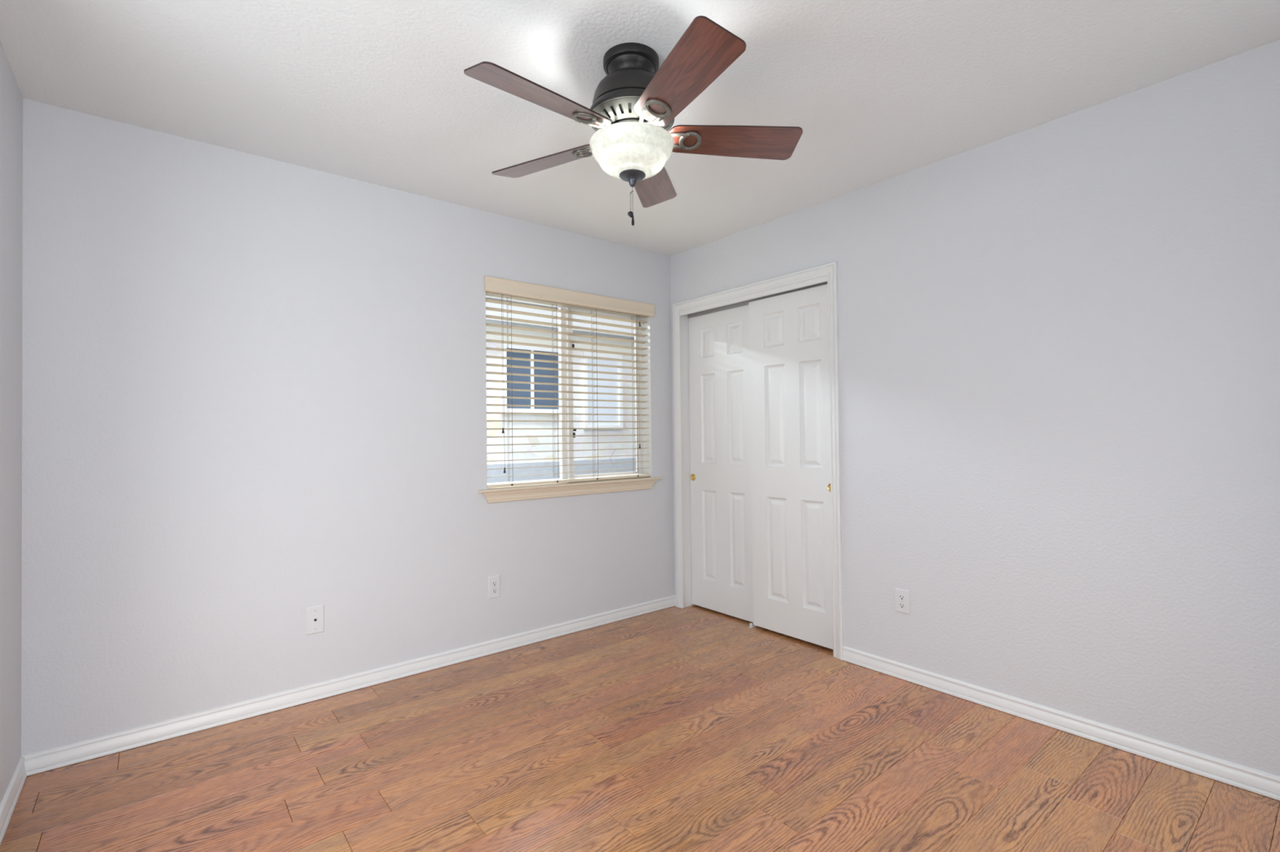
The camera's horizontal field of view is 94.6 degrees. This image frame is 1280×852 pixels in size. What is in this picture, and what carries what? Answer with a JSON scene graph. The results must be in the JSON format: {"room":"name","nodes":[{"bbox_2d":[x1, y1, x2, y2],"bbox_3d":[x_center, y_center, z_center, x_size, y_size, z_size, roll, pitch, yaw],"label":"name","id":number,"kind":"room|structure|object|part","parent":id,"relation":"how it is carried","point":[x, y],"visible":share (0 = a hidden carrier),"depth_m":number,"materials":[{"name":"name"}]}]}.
{"room":"empty bedroom","nodes":[
{"label":"empty bedroom","id":0,"kind":"room"},
{"bbox_2d":[0,40,22,804],"bbox_3d":[-1.167,-0.010,0.733,0.130,2.460,3.490,0,-1,-39],"label":"wall","id":1,"kind":"structure","parent":0,"point":[11,96],"depth_m":1.95,"materials":[{"name":"white paint"}]},
{"bbox_2d":[0,756,26,845],"bbox_3d":[-1.138,1.184,0.814,0.017,0.070,3.360,0,-1,-39],"label":"baseboard","id":2,"kind":"structure","parent":1,"relation":"attached to","point":[7,806],"depth_m":1.92,"materials":[{"name":"white paint"}]},
{"bbox_2d":[21,97,674,755],"bbox_3d":[-0.799,0.022,3.373,4.045,2.460,0.130,0,-1,-39],"label":"wall","id":3,"kind":"structure","parent":0,"point":[254,387],"depth_m":2.59,"materials":[{"name":"white paint"}]},
{"bbox_2d":[306,604,324,635],"bbox_3d":[-1.486,0.888,2.703,0.074,0.125,0.007,0,-1,-39],"label":"phone jack","id":4,"kind":"object","parent":3,"relation":"attached to","point":[314,615],"visible":1,"depth_m":2.70,"materials":[{"name":"white plastic"}]},
{"bbox_2d":[21,595,674,776],"bbox_3d":[-0.979,1.213,3.104,3.165,0.070,0.017,0,-1,-39],"label":"baseboard","id":5,"kind":"structure","parent":3,"relation":"attached to","point":[44,761],"depth_m":2.65,"materials":[{"name":"white paint"}]},
{"bbox_2d":[488,574,500,599],"bbox_3d":[-0.804,0.889,3.261,0.071,0.122,0.008,0,-1,-39],"label":"wall outlet","id":6,"kind":"object","parent":3,"relation":"attached to","point":[494,582],"visible":1,"depth_m":3.26,"materials":[{"name":"white plastic"}]},
{"bbox_2d":[491,587,497,593],"bbox_3d":[-0.802,0.909,3.258,0.034,0.027,0.002,0,-1,-39],"label":"receptacle","id":7,"kind":"object","parent":6,"relation":"attached to","point":[494,590],"depth_m":3.26,"materials":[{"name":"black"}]},
{"bbox_2d":[491,581,497,586],"bbox_3d":[-0.802,0.870,3.259,0.034,0.027,0.002,0,-1,-39],"label":"receptacle","id":8,"kind":"object","parent":6,"relation":"attached to","point":[493,583],"depth_m":3.26,"materials":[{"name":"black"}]},
{"bbox_2d":[478,294,661,503],"bbox_3d":[-0.416,-0.179,3.663,1.289,1.209,0.170,0,-1,-39],"label":"window","id":9,"kind":"structure","parent":3,"relation":"in","point":[505,494],"depth_m":3.71,"materials":[{"name":"white plastic"}]},
{"bbox_3d":[-0.699,-0.207,3.526,0.515,1.069,0.003,0,-1,-39],"label":"pane","id":10,"kind":"part","parent":9,"relation":"part of","materials":[{"name":"clear glass"}]},
{"bbox_3d":[-0.481,-0.207,3.700,0.041,1.071,0.029,0,-1,-39],"label":"meeting rail","id":11,"kind":"part","parent":9,"relation":"part of","materials":[{"name":"white plastic"}]},
{"bbox_2d":[484,275,654,488],"bbox_3d":[-0.393,-0.242,3.656,1.226,1.170,0.082,0,-1,-39],"label":"blind","id":12,"kind":"object","parent":9,"relation":"attached to","point":[495,286],"visible":0.94,"depth_m":3.59,"materials":[{"name":"beige paint"}]},
{"bbox_3d":[-0.775,-0.365,3.320,0.003,0.758,0.007,0,-1,-39],"label":"pull cord","id":13,"kind":"part","parent":12,"relation":"part of","materials":[{"name":"white fabric"}]},
{"bbox_3d":[-0.767,-0.254,3.324,0.003,0.982,0.007,0,-1,-39],"label":"pull cord","id":14,"kind":"part","parent":12,"relation":"part of","materials":[{"name":"white fabric"}]},
{"bbox_3d":[-0.747,-0.209,3.382,0.009,1.070,0.054,0,-1,-39],"label":"ladder cord","id":15,"kind":"part","parent":12,"relation":"part of","materials":[{"name":"white fabric"}]},
{"bbox_3d":[-0.516,-0.209,3.572,0.009,1.070,0.054,0,-1,-39],"label":"ladder cord","id":16,"kind":"part","parent":12,"relation":"part of","materials":[{"name":"white fabric"}]},
{"bbox_3d":[-0.403,0.334,3.651,1.174,0.016,0.050,0,-1,-39],"label":"rail","id":17,"kind":"part","parent":12,"relation":"part of","materials":[{"name":"beige paint"}]},
{"bbox_3d":[-0.289,-0.209,3.757,0.009,1.070,0.054,0,-1,-39],"label":"ladder cord","id":18,"kind":"part","parent":12,"relation":"part of","materials":[{"name":"white fabric"}]},
{"bbox_3d":[-0.035,-0.209,3.966,0.009,1.070,0.054,0,-1,-39],"label":"ladder cord","id":19,"kind":"part","parent":12,"relation":"part of","materials":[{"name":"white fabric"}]},
{"bbox_3d":[-0.008,-0.310,3.947,0.003,0.868,0.007,0,-1,-39],"label":"pull cord","id":20,"kind":"part","parent":12,"relation":"part of","materials":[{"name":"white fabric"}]},
{"bbox_3d":[-0.228,-0.207,3.880,0.574,1.069,0.012,0,-1,-39],"label":"sliding sash","id":21,"kind":"part","parent":9,"relation":"part of","materials":[{"name":"white plastic"}]},
{"bbox_3d":[-0.228,-0.206,3.883,0.505,1.031,0.002,0,-1,-39],"label":"pane","id":22,"kind":"part","parent":9,"relation":"part of","materials":[{"name":"clear glass"}]},
{"bbox_2d":[0,604,1279,851],"bbox_3d":[0.355,1.222,1.964,4.045,0.004,3.510,0,-1,-39],"label":"floor","id":23,"kind":"structure","parent":0,"point":[695,728],"depth_m":2.09,"materials":[{"name":"brown wood"}]},
{"bbox_2d":[748,622,756,628],"bbox_3d":[0.713,1.225,3.654,0.110,0.026,0.020,0,-1,-39],"label":"guide","id":24,"kind":"object","parent":23,"relation":"on","point":[751,626],"visible":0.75,"depth_m":3.63,"materials":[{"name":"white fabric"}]},
{"bbox_2d":[0,0,1279,256],"bbox_3d":[0.903,-1.286,1.294,4.045,0.100,5.550,0,-1,-39],"label":"ceiling","id":25,"kind":"structure","parent":0,"point":[379,92],"depth_m":2.05,"materials":[{"name":"white paint"}]},
{"bbox_2d":[463,15,802,225],"bbox_3d":[-0.046,-0.942,1.938,1.078,0.548,1.112,0,-1,-39],"label":"ceiling fan","id":26,"kind":"object","parent":25,"relation":"hanging from","point":[633,108],"visible":1,"depth_m":1.86,"materials":[{"name":"brown wood"}]},
{"bbox_3d":[-0.280,-0.962,1.732,0.450,0.006,0.151,0,14,-42],"label":"blade","id":27,"kind":"part","parent":26,"relation":"part of","materials":[{"name":"brown wood"}]},
{"bbox_3d":[-0.325,-0.956,2.132,0.450,0.005,0.151,-1,14,30],"label":"blade","id":28,"kind":"part","parent":26,"relation":"part of","materials":[{"name":"brown wood"}]},
{"bbox_3d":[-0.026,-0.887,1.962,0.281,0.105,0.281,0,-1,-39],"label":"lamp shade","id":29,"kind":"part","parent":26,"relation":"part of","materials":[{"name":"white glass"}]},
{"bbox_3d":[0.042,-0.958,2.299,0.151,0.005,0.450,-16,-4,11],"label":"blade","id":30,"kind":"part","parent":26,"relation":"part of","materials":[{"name":"brown wood"}]},
{"bbox_3d":[0.115,-0.967,1.651,0.151,0.005,0.450,16,-8,-23],"label":"blade","id":31,"kind":"part","parent":26,"relation":"part of","materials":[{"name":"brown wood"}]},
{"bbox_3d":[0.314,-0.965,2.001,0.450,0.005,0.151,-1,-16,-6],"label":"blade","id":32,"kind":"part","parent":26,"relation":"part of","materials":[{"name":"brown wood"}]},
{"bbox_2d":[670,40,1279,777],"bbox_3d":[1.382,-0.011,2.821,0.130,2.460,3.490,0,-1,-39],"label":"wall","id":33,"kind":"structure","parent":0,"point":[1060,338],"depth_m":2.32,"materials":[{"name":"white paint"}]},
{"bbox_2d":[688,304,753,622],"bbox_3d":[0.556,0.232,3.886,0.038,1.994,0.613,0,-1,-39],"label":"door","id":34,"kind":"structure","parent":33,"relation":"in","point":[720,439],"depth_m":3.89,"materials":[{"name":"white paint"}]},
{"bbox_3d":[0.367,0.355,4.089,0.003,0.048,0.048,0,-1,-39],"label":"finger pull","id":35,"kind":"part","parent":34,"relation":"part of","materials":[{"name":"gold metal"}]},
{"bbox_2d":[672,261,844,660],"bbox_3d":[0.698,0.190,3.642,0.149,2.095,1.275,0,-1,-39],"label":"door frame","id":36,"kind":"structure","parent":33,"relation":"attached to","point":[830,270],"depth_m":3.65,"materials":[{"name":"white paint"}]},
{"bbox_2d":[748,284,833,649],"bbox_3d":[0.884,0.223,3.423,0.038,1.987,0.591,0,-1,-39],"label":"door","id":37,"kind":"structure","parent":33,"relation":"in","point":[791,489],"depth_m":3.41,"materials":[{"name":"white paint"}]},
{"bbox_3d":[1.039,0.335,3.206,0.003,0.048,0.048,0,-1,-39],"label":"finger pull","id":38,"kind":"part","parent":37,"relation":"part of","materials":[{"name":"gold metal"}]},
{"bbox_2d":[895,588,910,614],"bbox_3d":[1.267,0.847,2.853,0.008,0.113,0.070,0,-1,-39],"label":"wall outlet","id":39,"kind":"object","parent":33,"relation":"attached to","point":[902,597],"visible":1,"depth_m":2.85,"materials":[{"name":"white plastic"}]},
{"bbox_2d":[898,602,905,608],"bbox_3d":[1.265,0.867,2.851,0.002,0.027,0.034,0,-1,-39],"label":"receptacle","id":40,"kind":"object","parent":39,"relation":"attached to","point":[901,605],"depth_m":2.85,"materials":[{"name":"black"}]},
{"bbox_2d":[898,594,905,600],"bbox_3d":[1.264,0.828,2.851,0.002,0.027,0.034,0,-1,-39],"label":"receptacle","id":41,"kind":"object","parent":39,"relation":"attached to","point":[901,597],"depth_m":2.85,"materials":[{"name":"white plastic"}]},
{"bbox_2d":[842,646,1279,800],"bbox_3d":[1.713,1.171,2.302,0.017,0.070,2.050,0,-1,-39],"label":"baseboard","id":42,"kind":"structure","parent":33,"relation":"attached to","point":[1251,780],"depth_m":2.28,"materials":[{"name":"white paint"}]},
{"label":"outside","id":43,"kind":"structure","parent":0,"visible":0},
{"bbox_3d":[-2.824,1.732,9.433,18.000,0.150,11.870,0,-1,-39],"label":"ground","id":44,"kind":"structure","parent":43,"visible":0},
{"bbox_2d":[485,297,635,483],"bbox_3d":[-0.942,-0.314,9.502,11.000,3.900,3.220,0,-1,-39],"label":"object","id":45,"kind":"structure","parent":44,"relation":"on","point":[490,441],"depth_m":7.51,"materials":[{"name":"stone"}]},
{"bbox_3d":[-1.339,-0.578,7.373,0.740,0.730,0.010,0,-1,-39],"label":"pane","id":46,"kind":"part","parent":45,"relation":"part of","materials":[{"name":"blue"}]},
{"bbox_3d":[-0.506,-0.473,8.053,0.530,0.920,0.010,0,-1,-39],"label":"pane","id":47,"kind":"part","parent":45,"relation":"part of","materials":[{"name":"white"}]}
]}

